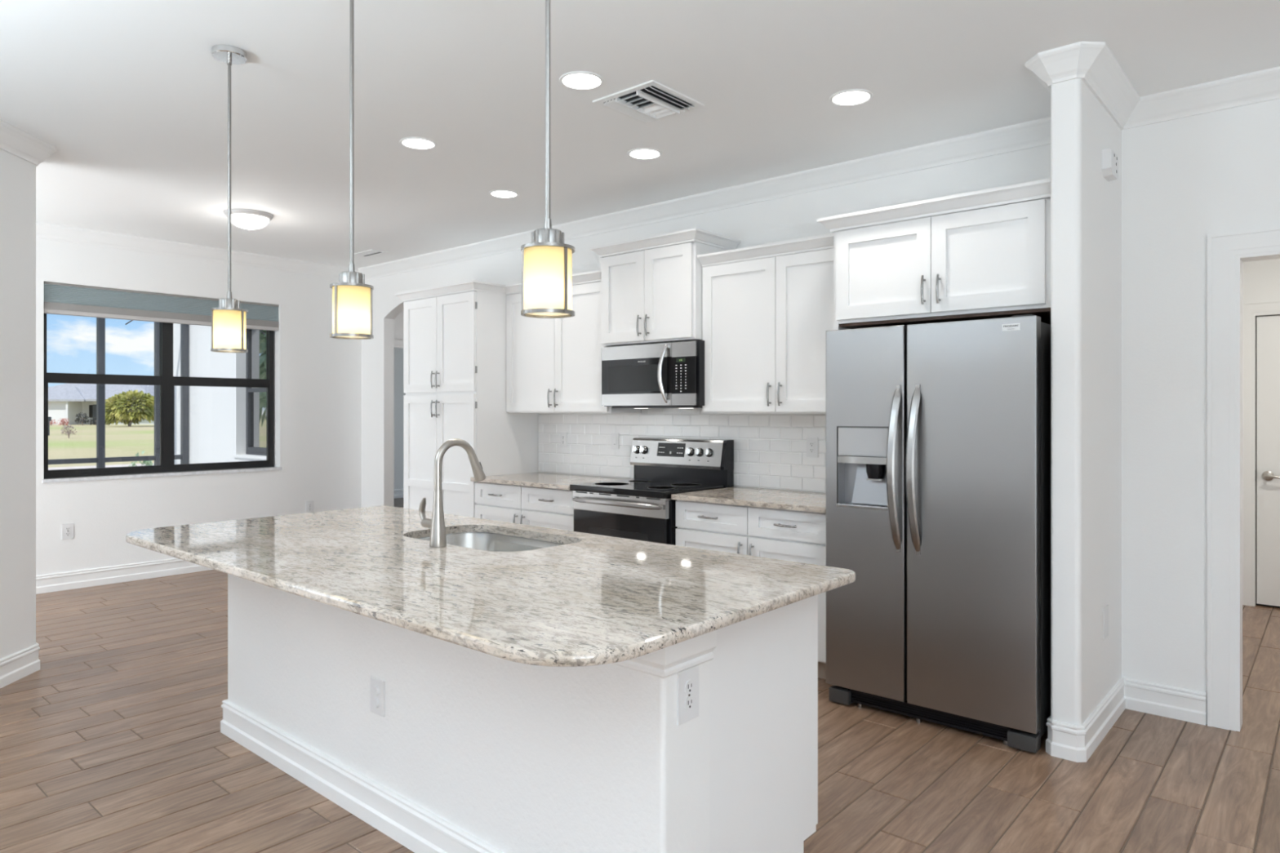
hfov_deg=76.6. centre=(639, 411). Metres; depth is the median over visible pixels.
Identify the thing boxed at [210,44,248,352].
pendant light
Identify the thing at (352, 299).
pendant light
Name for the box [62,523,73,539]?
wall outlet
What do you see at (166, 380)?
window
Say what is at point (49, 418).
mailbox
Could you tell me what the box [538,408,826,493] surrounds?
tile backsplash
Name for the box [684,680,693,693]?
socket
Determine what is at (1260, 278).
wall
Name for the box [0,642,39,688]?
baseboard
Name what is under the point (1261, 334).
door
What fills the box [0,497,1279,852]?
floor
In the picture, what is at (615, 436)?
light switch
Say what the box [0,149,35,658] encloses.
wall
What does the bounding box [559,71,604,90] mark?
recessed light
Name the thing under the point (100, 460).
screen enclosure
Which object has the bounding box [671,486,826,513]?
countertop
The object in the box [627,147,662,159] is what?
recessed light
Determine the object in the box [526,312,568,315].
diffuser
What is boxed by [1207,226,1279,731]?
trim
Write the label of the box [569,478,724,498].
cooktop
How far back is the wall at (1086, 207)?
3.26 m
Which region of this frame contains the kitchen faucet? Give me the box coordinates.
[418,438,485,547]
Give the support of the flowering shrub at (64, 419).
on the lawn
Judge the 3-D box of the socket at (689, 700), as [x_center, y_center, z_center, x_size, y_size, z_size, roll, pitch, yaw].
[0.119,0.705,1.960,0.003,0.033,0.033,0,0,41]
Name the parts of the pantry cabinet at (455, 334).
door, door, handle, handle, handle, handle, crown moulding, door, door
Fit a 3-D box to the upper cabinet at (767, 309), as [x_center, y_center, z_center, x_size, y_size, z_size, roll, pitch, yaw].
[0.856,-0.469,4.713,1.017,0.956,0.389,0,0,41]
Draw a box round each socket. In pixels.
[561,435,564,444]
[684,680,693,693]
[684,696,693,710]
[808,441,814,453]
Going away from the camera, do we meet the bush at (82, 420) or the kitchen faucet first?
the kitchen faucet
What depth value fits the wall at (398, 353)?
12.96 m
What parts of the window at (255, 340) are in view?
sill, frame, sash, pane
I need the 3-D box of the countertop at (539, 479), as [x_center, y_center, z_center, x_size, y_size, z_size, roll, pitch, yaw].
[-0.608,0.490,5.795,1.074,0.030,0.670,0,0,41]
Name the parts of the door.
handle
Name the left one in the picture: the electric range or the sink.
the sink
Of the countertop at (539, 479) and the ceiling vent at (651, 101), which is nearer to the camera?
the ceiling vent at (651, 101)
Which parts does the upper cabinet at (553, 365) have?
door, handle, crown moulding, handle, door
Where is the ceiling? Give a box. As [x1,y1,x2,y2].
[0,0,1279,268]
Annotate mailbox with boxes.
[48,417,51,435]
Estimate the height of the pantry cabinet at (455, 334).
2.326 m
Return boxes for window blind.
[44,281,278,331]
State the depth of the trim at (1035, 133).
5.48 m
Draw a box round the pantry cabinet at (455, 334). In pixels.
[393,280,538,517]
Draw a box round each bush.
[75,412,88,425]
[88,416,96,425]
[105,390,154,426]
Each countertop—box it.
[125,506,855,666]
[470,471,630,490]
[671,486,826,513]
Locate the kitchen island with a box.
[220,573,817,852]
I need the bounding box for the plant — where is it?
[128,450,154,466]
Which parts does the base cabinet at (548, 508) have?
handle, drawer, door, handle, handle, drawer, door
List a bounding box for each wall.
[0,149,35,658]
[35,237,361,575]
[173,323,266,464]
[361,98,1279,724]
[394,311,403,349]
[394,348,405,489]
[1050,78,1121,725]
[1242,258,1279,316]
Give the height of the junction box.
0.111 m
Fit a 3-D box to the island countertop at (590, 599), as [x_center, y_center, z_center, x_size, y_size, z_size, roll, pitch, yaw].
[-0.713,0.490,2.822,2.597,0.030,1.210,0,0,41]
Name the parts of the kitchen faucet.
lever, valve stem, spout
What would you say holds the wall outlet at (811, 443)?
attached to the tile backsplash
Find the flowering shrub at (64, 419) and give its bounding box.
[56,417,69,426]
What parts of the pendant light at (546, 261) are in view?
rod, lamp shade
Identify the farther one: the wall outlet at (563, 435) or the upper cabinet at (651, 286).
the wall outlet at (563, 435)
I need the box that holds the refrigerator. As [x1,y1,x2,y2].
[826,314,1050,753]
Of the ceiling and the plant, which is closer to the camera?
the ceiling
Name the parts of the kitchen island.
baseboard, cap moulding, door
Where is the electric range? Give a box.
[569,437,733,545]
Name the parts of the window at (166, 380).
sash, sash, frame, sill, sash, sash, frame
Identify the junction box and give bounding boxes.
[1102,148,1118,181]
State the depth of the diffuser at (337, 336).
2.61 m
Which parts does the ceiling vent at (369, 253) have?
blade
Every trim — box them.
[0,119,56,167]
[35,116,1050,280]
[394,338,403,347]
[1024,41,1279,129]
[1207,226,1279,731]
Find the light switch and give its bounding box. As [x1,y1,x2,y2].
[611,432,618,448]
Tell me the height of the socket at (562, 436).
0.066 m
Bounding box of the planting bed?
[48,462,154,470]
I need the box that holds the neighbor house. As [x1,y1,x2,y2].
[48,383,154,424]
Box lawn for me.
[48,424,154,467]
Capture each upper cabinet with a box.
[505,270,641,413]
[589,227,740,346]
[697,233,833,413]
[817,178,1050,330]
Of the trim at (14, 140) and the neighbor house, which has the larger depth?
the neighbor house
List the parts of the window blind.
head rail, rail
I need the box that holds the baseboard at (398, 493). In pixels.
[394,488,403,498]
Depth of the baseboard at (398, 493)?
12.95 m
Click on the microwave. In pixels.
(667, 375)
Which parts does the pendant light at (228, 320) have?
lamp shade, rod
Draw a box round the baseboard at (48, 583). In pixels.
[35,558,213,594]
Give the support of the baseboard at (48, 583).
attached to the wall at (317, 376)
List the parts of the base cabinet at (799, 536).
handle, drawer, door, handle, handle, handle, drawer, door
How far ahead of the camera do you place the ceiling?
3.58 m
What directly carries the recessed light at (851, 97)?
in the ceiling
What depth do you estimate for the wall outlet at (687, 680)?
1.96 m
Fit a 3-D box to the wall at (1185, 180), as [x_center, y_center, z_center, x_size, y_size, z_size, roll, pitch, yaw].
[1.355,-0.022,4.627,11.210,2.795,0.110,0,0,41]
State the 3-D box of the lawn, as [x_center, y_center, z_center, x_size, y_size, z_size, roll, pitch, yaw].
[-63.185,1.625,81.169,178.200,0.200,280.000,0,0,41]
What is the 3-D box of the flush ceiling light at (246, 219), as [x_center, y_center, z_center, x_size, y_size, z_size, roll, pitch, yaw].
[-2.807,-1.361,5.817,0.316,0.118,0.316,0,0,41]
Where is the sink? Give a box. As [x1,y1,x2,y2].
[416,532,566,551]
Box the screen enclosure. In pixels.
[48,317,188,467]
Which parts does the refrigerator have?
control panel, freezer door, handle, handle, door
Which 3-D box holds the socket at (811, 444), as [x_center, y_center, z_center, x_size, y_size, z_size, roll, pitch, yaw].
[1.018,0.210,4.799,0.033,0.066,0.004,0,0,41]
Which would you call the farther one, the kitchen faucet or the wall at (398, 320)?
the wall at (398, 320)
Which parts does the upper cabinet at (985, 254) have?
panel, door, handle, crown moulding, handle, door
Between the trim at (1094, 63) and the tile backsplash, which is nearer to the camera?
the trim at (1094, 63)
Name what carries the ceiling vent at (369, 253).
in the ceiling
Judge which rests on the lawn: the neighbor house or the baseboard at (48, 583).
the neighbor house
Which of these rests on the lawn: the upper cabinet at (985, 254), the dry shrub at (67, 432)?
the dry shrub at (67, 432)
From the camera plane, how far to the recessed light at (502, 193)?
5.26 m
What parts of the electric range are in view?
handle, oven door, door glass, knob, knob, knob, knob, knob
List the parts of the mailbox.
post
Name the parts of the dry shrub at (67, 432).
stem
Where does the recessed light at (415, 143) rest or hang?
in the ceiling
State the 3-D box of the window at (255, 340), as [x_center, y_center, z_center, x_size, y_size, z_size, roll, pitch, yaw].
[-4.067,-0.236,8.899,1.460,1.513,0.170,0,0,41]
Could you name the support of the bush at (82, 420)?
on the lawn
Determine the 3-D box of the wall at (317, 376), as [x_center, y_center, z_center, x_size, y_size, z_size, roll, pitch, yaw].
[-4.696,-0.022,6.103,0.170,2.795,5.680,0,0,41]
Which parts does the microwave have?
door, door glass, handle, trim, trim, control panel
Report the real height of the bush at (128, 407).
3.878 m
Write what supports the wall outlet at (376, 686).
attached to the kitchen island
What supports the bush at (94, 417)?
on the lawn
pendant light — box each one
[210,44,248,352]
[329,0,373,339]
[520,0,574,318]
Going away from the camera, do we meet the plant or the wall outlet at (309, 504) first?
the wall outlet at (309, 504)
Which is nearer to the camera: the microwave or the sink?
the sink
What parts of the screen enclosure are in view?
post, rail, post, post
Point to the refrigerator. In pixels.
(938, 434)
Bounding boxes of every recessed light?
[399,137,436,149]
[488,189,519,198]
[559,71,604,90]
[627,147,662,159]
[829,88,873,106]
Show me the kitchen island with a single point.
(471, 751)
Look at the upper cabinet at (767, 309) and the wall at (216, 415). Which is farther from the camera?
the wall at (216, 415)
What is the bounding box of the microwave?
[601,340,704,408]
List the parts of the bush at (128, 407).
stem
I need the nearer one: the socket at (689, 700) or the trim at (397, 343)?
the socket at (689, 700)
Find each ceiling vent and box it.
[354,248,387,257]
[592,80,704,124]
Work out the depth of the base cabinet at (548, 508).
5.55 m
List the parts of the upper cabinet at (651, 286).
door, handle, handle, crown moulding, door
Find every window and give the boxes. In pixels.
[42,313,281,483]
[233,328,266,459]
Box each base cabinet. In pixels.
[475,481,573,531]
[675,500,826,679]
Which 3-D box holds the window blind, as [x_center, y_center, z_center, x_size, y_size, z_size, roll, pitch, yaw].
[-3.976,-0.875,6.879,0.062,0.240,1.807,0,0,41]
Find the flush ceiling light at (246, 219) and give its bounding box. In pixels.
[224,208,273,230]
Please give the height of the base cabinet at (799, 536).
0.868 m
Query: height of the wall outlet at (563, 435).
0.117 m
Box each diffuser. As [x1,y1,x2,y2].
[337,336,366,337]
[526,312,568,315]
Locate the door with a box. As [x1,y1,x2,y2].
[1242,301,1279,607]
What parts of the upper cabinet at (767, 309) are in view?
door, crown moulding, handle, handle, door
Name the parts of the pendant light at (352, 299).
lamp shade, rod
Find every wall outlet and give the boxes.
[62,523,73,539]
[306,500,313,512]
[369,675,384,716]
[560,431,567,447]
[676,665,698,725]
[805,437,818,457]
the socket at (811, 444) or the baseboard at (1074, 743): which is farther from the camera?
the socket at (811, 444)
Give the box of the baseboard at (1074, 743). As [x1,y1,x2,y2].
[1045,676,1206,762]
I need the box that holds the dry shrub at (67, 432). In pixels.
[60,424,76,438]
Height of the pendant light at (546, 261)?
1.183 m
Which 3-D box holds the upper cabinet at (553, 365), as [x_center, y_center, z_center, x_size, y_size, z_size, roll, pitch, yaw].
[-0.518,-0.471,5.903,1.068,0.960,0.389,0,0,41]

